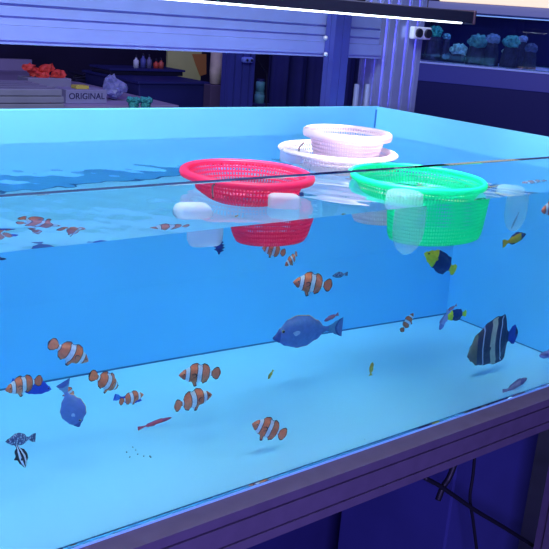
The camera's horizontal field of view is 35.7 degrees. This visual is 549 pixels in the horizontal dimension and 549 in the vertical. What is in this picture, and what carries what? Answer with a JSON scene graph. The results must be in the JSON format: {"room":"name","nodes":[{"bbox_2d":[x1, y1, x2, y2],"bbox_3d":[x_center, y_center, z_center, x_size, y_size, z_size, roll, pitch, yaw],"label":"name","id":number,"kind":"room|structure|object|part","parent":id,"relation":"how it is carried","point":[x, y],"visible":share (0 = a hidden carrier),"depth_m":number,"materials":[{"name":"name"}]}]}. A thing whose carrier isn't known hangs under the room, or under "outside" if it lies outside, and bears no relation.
{"room":"aquarium fish shop","nodes":[
{"label":"aquarium fish shop","id":0,"kind":"room"},
{"bbox_2d":[0,0,365,102],"bbox_3d":[-1.918,-2.256,6.777,11.000,2.950,0.100,-9,21,-37],"label":"wall","id":1,"kind":"structure","parent":0,"point":[76,59],"depth_m":7.15,"materials":[{"name":"black paint"}]},
{"bbox_2d":[172,0,476,24],"bbox_3d":[-0.161,-0.849,0.993,1.355,1.002,0.074,-9,21,-37],"label":"light bar","id":2,"kind":"object","parent":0,"point":[347,7],"visible":1,"depth_m":1.35,"materials":[{"name":"black aluminium"},{"name":"white glowing led diffuser"}]},
{"bbox_2d":[518,429,548,548],"bbox_3d":[0.456,0.300,4.215,11.000,0.100,10.000,-9,21,-37],"label":"floor","id":3,"kind":"structure","parent":0,"point":[541,459],"depth_m":2.80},
{"bbox_2d":[0,58,178,107],"bbox_3d":[-1.630,-0.357,3.801,1.783,1.095,1.600,-9,21,-37],"label":"countertop","id":4,"kind":"structure","parent":3,"relation":"on","point":[10,68],"depth_m":3.85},
{"bbox_2d":[0,103,63,108],"bbox_3d":[-0.980,-0.648,3.195,0.265,0.024,0.320,-9,21,-37],"label":"carton","id":5,"kind":"object","parent":4,"relation":"on","point":[2,105],"visible":0.32,"depth_m":3.08,"materials":[{"name":"grey cardboard"}]},
{"bbox_2d":[0,96,63,102],"bbox_3d":[-0.973,-0.673,3.191,0.249,0.024,0.320,-9,21,-37],"label":"carton","id":6,"kind":"object","parent":5,"relation":"on","point":[3,99],"visible":0.54,"depth_m":3.07,"materials":[{"name":"grey cardboard"}]},
{"bbox_2d":[0,80,61,95],"bbox_3d":[-0.981,-0.697,3.176,0.257,0.026,0.320,-9,21,-37],"label":"carton","id":7,"kind":"object","parent":6,"relation":"on","point":[7,87],"visible":1,"depth_m":3.10,"materials":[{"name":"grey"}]},
{"bbox_2d":[18,75,70,86],"bbox_3d":[-0.961,-0.786,3.564,0.190,0.078,0.110,-9,21,-37],"label":"carton","id":8,"kind":"object","parent":4,"relation":"on","point":[57,82],"visible":0.36,"depth_m":3.52,"materials":[{"name":"white cardboard"}]},
{"bbox_2d":[22,63,65,77],"bbox_3d":[-0.953,-0.841,3.543,0.200,0.074,0.076,-9,21,-37],"label":"coral","id":9,"kind":"object","parent":8,"relation":"on","point":[43,71],"visible":0.98,"depth_m":3.52},
{"bbox_2d":[66,70,85,81],"bbox_3d":[-0.979,-1.026,4.377,0.192,0.061,0.120,-9,21,-37],"label":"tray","id":10,"kind":"object","parent":4,"relation":"on","point":[79,77],"visible":0.36,"depth_m":4.34,"materials":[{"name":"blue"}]},
{"bbox_2d":[66,77,84,81],"bbox_3d":[-0.976,-1.004,4.387,0.160,0.013,0.120,-9,21,-37],"label":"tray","id":11,"kind":"object","parent":10,"relation":"on","point":[77,79],"depth_m":4.32,"materials":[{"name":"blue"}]},
{"bbox_3d":[-0.990,-1.022,4.356,0.012,0.042,0.148,19,23,41],"label":"handle","id":12,"kind":"part","parent":10,"relation":"part of","materials":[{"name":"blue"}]},
{"bbox_2d":[54,86,106,103],"bbox_3d":[-0.788,-0.728,3.456,0.178,0.054,0.122,-9,21,-37],"label":"box","id":13,"kind":"object","parent":4,"relation":"on","point":[93,94],"visible":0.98,"depth_m":3.41,"materials":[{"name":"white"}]},
{"bbox_2d":[71,84,88,88],"bbox_3d":[-0.783,-0.756,3.431,0.056,0.014,0.050,-9,21,-37],"label":"packet","id":14,"kind":"object","parent":13,"relation":"on","point":[75,86],"visible":1,"depth_m":3.42,"materials":[{"name":"yellow plastic"}]},
{"bbox_2d":[103,74,127,98],"bbox_3d":[-0.681,-0.798,3.614,0.112,0.106,0.096,-9,21,-37],"label":"coral","id":15,"kind":"object","parent":4,"relation":"on","point":[115,87],"visible":1,"depth_m":3.60},
{"bbox_2d":[126,96,140,107],"bbox_3d":[-0.545,-0.662,3.303,0.058,0.056,0.054,-9,21,-37],"label":"coral","id":16,"kind":"object","parent":4,"relation":"on","point":[133,102],"visible":0.96,"depth_m":3.29},
{"bbox_2d":[140,96,152,107],"bbox_3d":[-0.505,-0.670,3.338,0.054,0.054,0.054,7,17,10],"label":"coral","id":17,"kind":"object","parent":4,"relation":"on","point":[146,102],"visible":0.95,"depth_m":3.32},
{"bbox_2d":[82,70,210,107],"bbox_3d":[-0.680,-0.463,4.386,0.405,1.094,0.580,-9,21,-37],"label":"base cabinet","id":18,"kind":"object","parent":3,"relation":"on","point":[181,91],"visible":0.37,"depth_m":4.06,"materials":[{"name":"blue wood"}]},
{"bbox_2d":[89,64,184,75],"bbox_3d":[-0.694,-1.036,4.326,0.429,0.031,0.220,-9,21,-37],"label":"tray","id":19,"kind":"object","parent":18,"relation":"on","point":[106,69],"visible":0.87,"depth_m":4.25,"materials":[{"name":"black plastic"}]},
{"bbox_2d":[133,55,138,67],"bbox_3d":[-0.694,-1.069,4.273,0.028,0.062,0.027,-9,21,-37],"label":"bottle","id":20,"kind":"object","parent":19,"relation":"on","point":[135,61],"visible":1,"depth_m":4.27,"materials":[{"name":"white plastic"}]},
{"bbox_3d":[-0.693,-1.046,4.323,0.429,0.010,0.220,-9,21,-37],"label":"lid","id":21,"kind":"part","parent":19,"relation":"part of","materials":[{"name":"black plastic"}]},
{"bbox_2d":[140,53,145,67],"bbox_3d":[-0.662,-1.079,4.296,0.028,0.072,0.027,-9,21,-37],"label":"bottle","id":22,"kind":"object","parent":19,"relation":"on","point":[142,60],"visible":1,"depth_m":4.29,"materials":[{"name":"blue plastic"}]},
{"bbox_2d":[146,54,151,67],"bbox_3d":[-0.635,-1.081,4.317,0.028,0.067,0.027,-9,21,-37],"label":"bottle","id":23,"kind":"object","parent":19,"relation":"on","point":[148,61],"visible":1,"depth_m":4.31,"materials":[{"name":"blue"}]},
{"bbox_2d":[153,59,158,67],"bbox_3d":[-0.604,-1.076,4.345,0.028,0.047,0.027,-9,21,-37],"label":"bottle","id":24,"kind":"object","parent":19,"relation":"on","point":[155,64],"visible":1,"depth_m":4.34,"materials":[{"name":"red plastic"}]},
{"bbox_2d":[158,58,163,68],"bbox_3d":[-0.581,-1.083,4.362,0.028,0.052,0.027,-9,21,-37],"label":"bottle","id":25,"kind":"object","parent":19,"relation":"on","point":[161,64],"visible":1,"depth_m":4.35,"materials":[{"name":"red plastic"}]},
{"bbox_2d":[166,50,205,79],"bbox_3d":[-0.573,-0.863,5.374,0.279,1.300,0.027,-9,21,-37],"label":"panel","id":26,"kind":"object","parent":3,"relation":"on","point":[193,63],"visible":0.13,"depth_m":5.24,"materials":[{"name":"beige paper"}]},
{"bbox_2d":[203,52,221,106],"bbox_3d":[-0.317,-0.472,4.143,0.074,1.305,0.060,-9,21,-37],"label":"post","id":27,"kind":"object","parent":3,"relation":"on","point":[211,98],"visible":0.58,"depth_m":3.99,"materials":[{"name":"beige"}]},
{"bbox_3d":[-0.329,-0.372,4.170,0.062,1.096,0.060,-9,21,-37],"label":"post","id":28,"kind":"part","parent":27,"relation":"part of","materials":[{"name":"purple"}]},
{"bbox_2d":[0,0,431,112],"bbox_3d":[-0.402,0.169,1.660,1.795,1.510,0.108,-9,21,-37],"label":"metal frame","id":29,"kind":"object","parent":3,"relation":"on","point":[388,50],"visible":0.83,"depth_m":1.70,"materials":[{"name":"blue"}]},
{"bbox_3d":[0.089,0.104,1.996,0.043,1.510,0.030,-9,21,-37],"label":"post","id":30,"kind":"part","parent":29,"relation":"part of","materials":[{"name":"blue"}]},
{"bbox_3d":[0.230,0.060,2.175,0.140,1.510,0.060,-9,21,-37],"label":"corner post","id":31,"kind":"part","parent":29,"relation":"part of","materials":[{"name":"silver metal"}]},
{"bbox_2d":[220,53,255,106],"bbox_3d":[-0.182,-0.421,3.844,0.134,1.400,0.098,-9,21,-37],"label":"upright","id":32,"kind":"object","parent":3,"relation":"on","point":[238,69],"visible":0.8,"depth_m":3.70,"materials":[{"name":"blue"}]},
{"bbox_2d":[255,55,267,106],"bbox_3d":[-0.062,-0.775,3.879,0.096,0.430,0.008,-9,21,-37],"label":"rod","id":33,"kind":"object","parent":32,"relation":"attached to","point":[256,55],"visible":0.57,"depth_m":3.86,"materials":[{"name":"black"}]},
{"bbox_2d":[252,102,271,106],"bbox_3d":[-0.114,-0.311,4.134,0.095,1.031,0.090,-9,21,-37],"label":"pedestal","id":34,"kind":"object","parent":3,"relation":"on","point":[253,104],"visible":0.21,"depth_m":3.95,"materials":[{"name":"blue"}]},
{"bbox_2d":[254,91,264,103],"bbox_3d":[-0.070,-0.827,3.975,0.048,0.052,0.048,-9,21,-37],"label":"jar","id":35,"kind":"object","parent":34,"relation":"on","point":[259,97],"visible":1,"depth_m":3.96,"materials":[{"name":"teal glass"}]},
{"bbox_2d":[255,79,264,91],"bbox_3d":[-0.066,-0.879,3.959,0.042,0.057,0.042,-9,21,-37],"label":"jar","id":36,"kind":"object","parent":35,"relation":"on","point":[260,83],"visible":1,"depth_m":3.94,"materials":[{"name":"teal glass"}]},
{"bbox_2d":[267,55,359,106],"bbox_3d":[0.459,-0.849,5.150,1.292,1.450,0.089,-9,21,-37],"label":"curtain","id":37,"kind":"object","parent":3,"relation":"on","point":[293,81],"visible":0.02,"depth_m":4.79,"materials":[{"name":"blue fabric"}]},
{"bbox_2d":[79,387,548,548],"bbox_3d":[-0.207,0.594,1.457,1.570,0.846,0.649,-9,21,-37],"label":"stand","id":38,"kind":"object","parent":3,"relation":"on","point":[302,510],"visible":0.15,"depth_m":1.18,"materials":[{"name":"metal"}]},
{"bbox_2d":[0,106,548,548],"bbox_3d":[-0.174,-0.008,1.290,1.474,0.404,0.624,-9,21,-37],"label":"aquarium","id":39,"kind":"object","parent":38,"relation":"on","point":[167,350],"visible":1,"depth_m":1.03,"materials":[{"name":"blue"}]},
{"bbox_3d":[-0.362,-0.091,1.517,1.474,0.404,0.012,-9,21,-37],"label":"panel","id":40,"kind":"part","parent":39,"relation":"part of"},
{"bbox_2d":[0,132,505,194],"bbox_3d":[-0.177,0.018,1.300,1.458,0.350,0.604,-9,21,-37],"label":"water","id":41,"kind":"object","parent":39,"relation":"in","point":[48,166],"visible":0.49,"depth_m":1.37,"materials":[{"name":"blue liquid"}]},
{"bbox_2d":[179,159,308,180],"bbox_3d":[-0.042,-0.105,1.189,0.185,0.084,0.185,-9,21,-37],"label":"basket","id":42,"kind":"object","parent":41,"relation":"in","point":[187,170],"visible":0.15,"depth_m":1.24,"materials":[{"name":"red plastic"}]},
{"bbox_2d":[278,140,398,169],"bbox_3d":[0.106,-0.170,1.480,0.208,0.096,0.208,17,21,36],"label":"basket","id":43,"kind":"object","parent":41,"relation":"in","point":[287,146],"visible":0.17,"depth_m":1.40,"materials":[{"name":"white plastic"}]},
{"bbox_2d":[303,124,391,166],"bbox_3d":[0.123,-0.215,1.471,0.154,0.069,0.154,-9,21,-37],"label":"basket","id":44,"kind":"object","parent":43,"relation":"in","point":[314,132],"visible":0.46,"depth_m":1.43,"materials":[{"name":"white plastic"}]},
{"bbox_2d":[349,163,418,169],"bbox_3d":[0.214,-0.113,1.321,0.209,0.086,0.209,20,23,41],"label":"basket","id":45,"kind":"object","parent":41,"relation":"in","point":[366,165],"visible":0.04,"depth_m":1.39,"materials":[{"name":"teal plastic"}]},
{"bbox_3d":[-0.185,0.185,1.344,1.474,0.003,0.612,-9,21,-37],"label":"floor panel","id":46,"kind":"part","parent":39,"relation":"part of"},
{"bbox_3d":[0.401,-0.100,1.732,0.012,0.402,0.600,-9,21,-37],"label":"panel","id":47,"kind":"part","parent":39,"relation":"part of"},
{"bbox_2d":[435,466,456,500],"bbox_3d":[0.306,0.368,1.514,0.043,0.068,0.011,-9,21,-37],"label":"cable","id":48,"kind":"object","parent":38,"relation":"attached to","point":[447,480],"visible":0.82,"depth_m":1.51,"materials":[{"name":"black plastic"}]},
{"bbox_2d":[468,458,477,548],"bbox_3d":[0.384,0.444,1.621,0.071,0.257,0.006,-9,21,-37],"label":"cable","id":49,"kind":"object","parent":38,"relation":"hanging from","point":[474,459],"visible":0.86,"depth_m":1.60,"materials":[{"name":"black plastic"}]},
{"bbox_2d":[423,477,533,547],"bbox_3d":[0.406,0.462,1.618,0.412,0.301,0.008,-9,21,-37],"label":"cable","id":50,"kind":"object","parent":38,"relation":"hanging from","point":[435,483],"visible":0.94,"depth_m":1.58,"materials":[{"name":"black plastic"}]},
{"bbox_3d":[0.552,0.607,1.705,0.060,0.786,0.060,-9,21,-37],"label":"leg","id":51,"kind":"part","parent":38,"relation":"part of","materials":[{"name":"metal"}]},
{"bbox_2d":[352,84,359,105],"bbox_3d":[0.137,0.195,2.080,0.012,1.295,0.011,-9,21,-37],"label":"pipe","id":52,"kind":"object","parent":3,"relation":"on","point":[356,86],"visible":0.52,"depth_m":1.89,"materials":[{"name":"white plastic"}]},
{"bbox_2d":[363,84,370,105],"bbox_3d":[0.163,0.191,2.100,0.012,1.295,0.011,-9,21,-37],"label":"pipe","id":53,"kind":"object","parent":3,"relation":"on","point":[367,86],"visible":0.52,"depth_m":1.92,"materials":[{"name":"white plastic"}]},
{"bbox_2d":[338,433,538,548],"bbox_3d":[0.354,0.547,1.930,0.279,0.740,0.308,-9,21,-37],"label":"panel","id":54,"kind":"object","parent":3,"relation":"on","point":[410,516],"visible":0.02,"depth_m":1.79,"materials":[{"name":"blue plastic"}]},
{"bbox_2d":[414,0,548,136],"bbox_3d":[1.059,-0.289,3.424,1.050,1.570,0.520,10,18,19],"label":"tank","id":55,"kind":"object","parent":3,"relation":"on","point":[493,71],"visible":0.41,"depth_m":3.13,"materials":[{"name":"blue glass"}]},
{"bbox_3d":[1.017,-0.813,3.033,1.050,0.187,0.005,10,18,19],"label":"pane","id":56,"kind":"part","parent":55,"relation":"part of","materials":[{"name":"blue"}]},
{"bbox_2d":[426,0,548,17],"bbox_3d":[1.112,-0.976,3.220,1.050,0.034,0.510,10,18,19],"label":"hood","id":57,"kind":"object","parent":55,"relation":"attached to","point":[484,8],"depth_m":3.06,"materials":[{"name":"beige"}]}
]}

